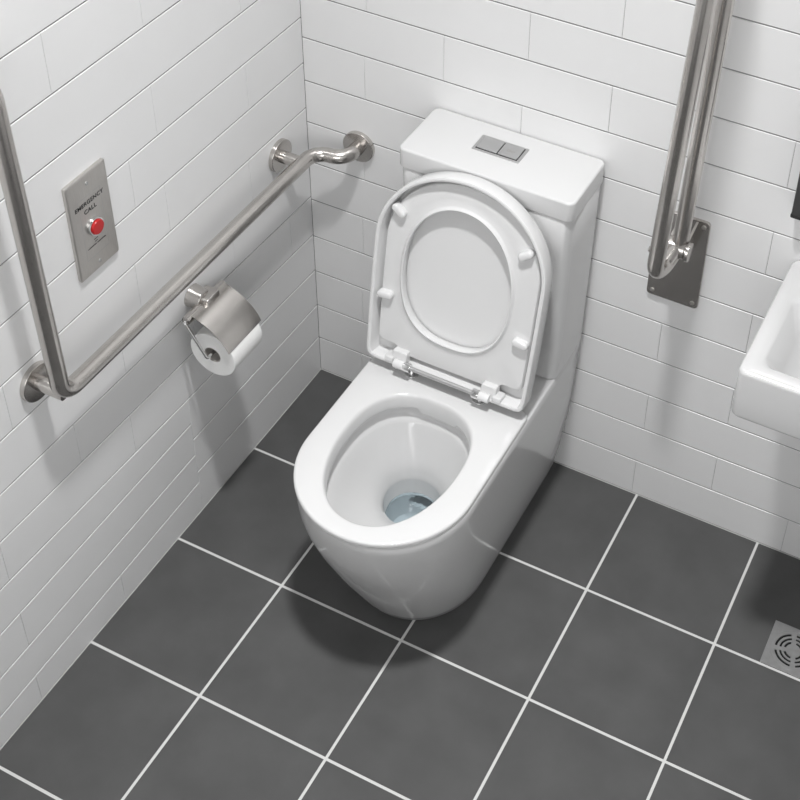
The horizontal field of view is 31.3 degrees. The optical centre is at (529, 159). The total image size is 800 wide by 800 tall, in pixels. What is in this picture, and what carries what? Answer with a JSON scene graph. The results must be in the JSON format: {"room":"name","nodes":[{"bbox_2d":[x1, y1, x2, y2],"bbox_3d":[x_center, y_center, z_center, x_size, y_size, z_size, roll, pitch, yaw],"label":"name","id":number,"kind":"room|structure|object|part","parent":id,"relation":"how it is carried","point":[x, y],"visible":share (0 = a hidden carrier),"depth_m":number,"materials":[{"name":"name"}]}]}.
{"room":"public restroom","nodes":[
{"label":"public restroom","id":0,"kind":"room"},
{"bbox_2d":[0,0,320,747],"bbox_3d":[-1.031,-0.228,1.667,0.100,3.660,2.500,18,39,18],"label":"wall","id":1,"kind":"structure","parent":0,"point":[185,105],"depth_m":2.76,"materials":[{"name":"tile"}]},
{"bbox_2d":[61,158,118,282],"bbox_3d":[-0.775,0.112,2.522,0.019,0.214,0.105,18,39,18],"label":"plate","id":2,"kind":"object","parent":1,"relation":"attached to","point":[86,199],"visible":1,"depth_m":2.51,"materials":[{"name":"metal"}]},
{"bbox_2d":[0,89,374,402],"bbox_3d":[-0.605,-0.067,2.597,0.175,0.753,0.941,18,39,18],"label":"grab rail","id":3,"kind":"object","parent":1,"relation":"attached to","point":[48,376],"visible":1,"depth_m":2.53,"materials":[{"name":"metal"}]},
{"bbox_3d":[-0.849,0.404,2.511,0.062,0.036,0.029,14,38,14],"label":"post","id":4,"kind":"part","parent":3,"relation":"part of","materials":[{"name":"metal"}]},
{"bbox_3d":[-0.519,0.001,3.077,0.058,0.029,0.030,18,39,18],"label":"post","id":5,"kind":"part","parent":3,"relation":"part of","materials":[{"name":"metal"}]},
{"bbox_2d":[182,280,260,358],"bbox_3d":[-0.646,0.328,2.925,0.127,0.120,0.138,18,39,18],"label":"toilet roll holder","id":6,"kind":"object","parent":1,"relation":"attached to","point":[220,308],"visible":1,"depth_m":2.91,"materials":[{"name":"metal"}]},
{"bbox_3d":[-0.655,0.342,2.928,0.054,0.093,0.121,18,39,18],"label":"wire arm","id":7,"kind":"part","parent":6,"relation":"part of","materials":[{"name":"silver metal"}]},
{"bbox_2d":[191,324,261,375],"bbox_3d":[-0.633,0.378,2.962,0.110,0.110,0.100,18,39,18],"label":"toilet roll","id":8,"kind":"object","parent":6,"relation":"hanging from","point":[223,363],"visible":0.48,"depth_m":2.93,"materials":[{"name":"paper"}]},
{"bbox_2d":[0,368,799,799],"bbox_3d":[-0.191,1.540,2.383,2.200,0.060,2.797,18,39,18],"label":"floor","id":9,"kind":"structure","parent":0,"point":[613,645],"depth_m":2.96,"materials":[{"name":"grey tile"}]},
{"bbox_2d":[293,108,604,619],"bbox_3d":[-0.200,0.504,2.920,0.397,0.944,0.719,18,39,18],"label":"toilet","id":10,"kind":"object","parent":9,"relation":"on","point":[411,486],"visible":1,"depth_m":2.89,"materials":[{"name":"white ceramic"}]},
{"bbox_3d":[-0.281,0.417,2.992,0.049,0.035,0.040,18,39,18],"label":"hinge arm","id":11,"kind":"part","parent":10,"relation":"part of","materials":[{"name":"white plastic"}]},
{"bbox_3d":[-0.184,0.461,2.955,0.148,0.008,0.008,18,39,18],"label":"hinge rod","id":12,"kind":"part","parent":10,"relation":"part of","materials":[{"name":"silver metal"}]},
{"bbox_3d":[-0.142,0.250,2.872,0.383,0.475,0.135,18,39,18],"label":"lid","id":13,"kind":"part","parent":10,"relation":"part of","materials":[{"name":"white plastic"}]},
{"bbox_3d":[-0.140,0.247,2.875,0.346,0.432,0.103,18,39,18],"label":"seat","id":14,"kind":"part","parent":10,"relation":"part of","materials":[{"name":"white plastic"}]},
{"bbox_3d":[-0.078,0.483,2.921,0.049,0.035,0.040,18,39,18],"label":"hinge arm","id":15,"kind":"part","parent":10,"relation":"part of","materials":[{"name":"white plastic"}]},
{"bbox_3d":[-0.059,-0.021,2.854,0.105,0.002,0.053,18,39,18],"label":"flush plate","id":16,"kind":"part","parent":10,"relation":"part of","materials":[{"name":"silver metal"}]},
{"bbox_3d":[-0.056,0.007,2.856,0.388,0.046,0.166,18,39,18],"label":"cistern lid","id":17,"kind":"part","parent":10,"relation":"part of","materials":[{"name":"white ceramic"}]},
{"bbox_2d":[760,620,799,677],"bbox_3d":[0.565,1.054,3.035,0.113,0.003,0.113,18,39,18],"label":"floor drain","id":18,"kind":"object","parent":9,"relation":"on","point":[781,652],"visible":1,"depth_m":3.04,"materials":[{"name":"metal"}]},
{"bbox_2d":[300,0,799,558],"bbox_3d":[0.474,-0.607,2.288,2.200,3.660,0.100,18,39,18],"label":"wall","id":19,"kind":"structure","parent":0,"point":[650,415],"depth_m":2.94,"materials":[{"name":"tile"}]},
{"bbox_2d":[647,0,734,307],"bbox_3d":[0.286,-0.074,2.589,0.115,1.042,0.182,18,39,18],"label":"rail","id":20,"kind":"object","parent":19,"relation":"attached to","point":[677,250],"visible":1,"depth_m":2.60,"materials":[{"name":"metal"}]},
{"bbox_3d":[0.303,0.203,2.898,0.114,0.231,0.006,18,39,18],"label":"wall plate","id":21,"kind":"part","parent":20,"relation":"part of","materials":[{"name":"metal"}]},
{"bbox_2d":[732,261,799,439],"bbox_3d":[0.644,0.397,2.608,0.452,0.116,0.343,18,39,18],"label":"basin","id":22,"kind":"object","parent":19,"relation":"attached to","point":[767,389],"visible":1,"depth_m":2.56,"materials":[{"name":"white ceramic"}]},
{"bbox_2d":[790,174,799,219],"bbox_3d":[0.565,0.027,2.597,0.134,0.233,0.036,18,39,18],"label":"wall dispenser","id":23,"kind":"object","parent":19,"relation":"attached to","point":[795,213],"visible":1,"depth_m":2.65,"materials":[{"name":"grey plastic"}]}
]}

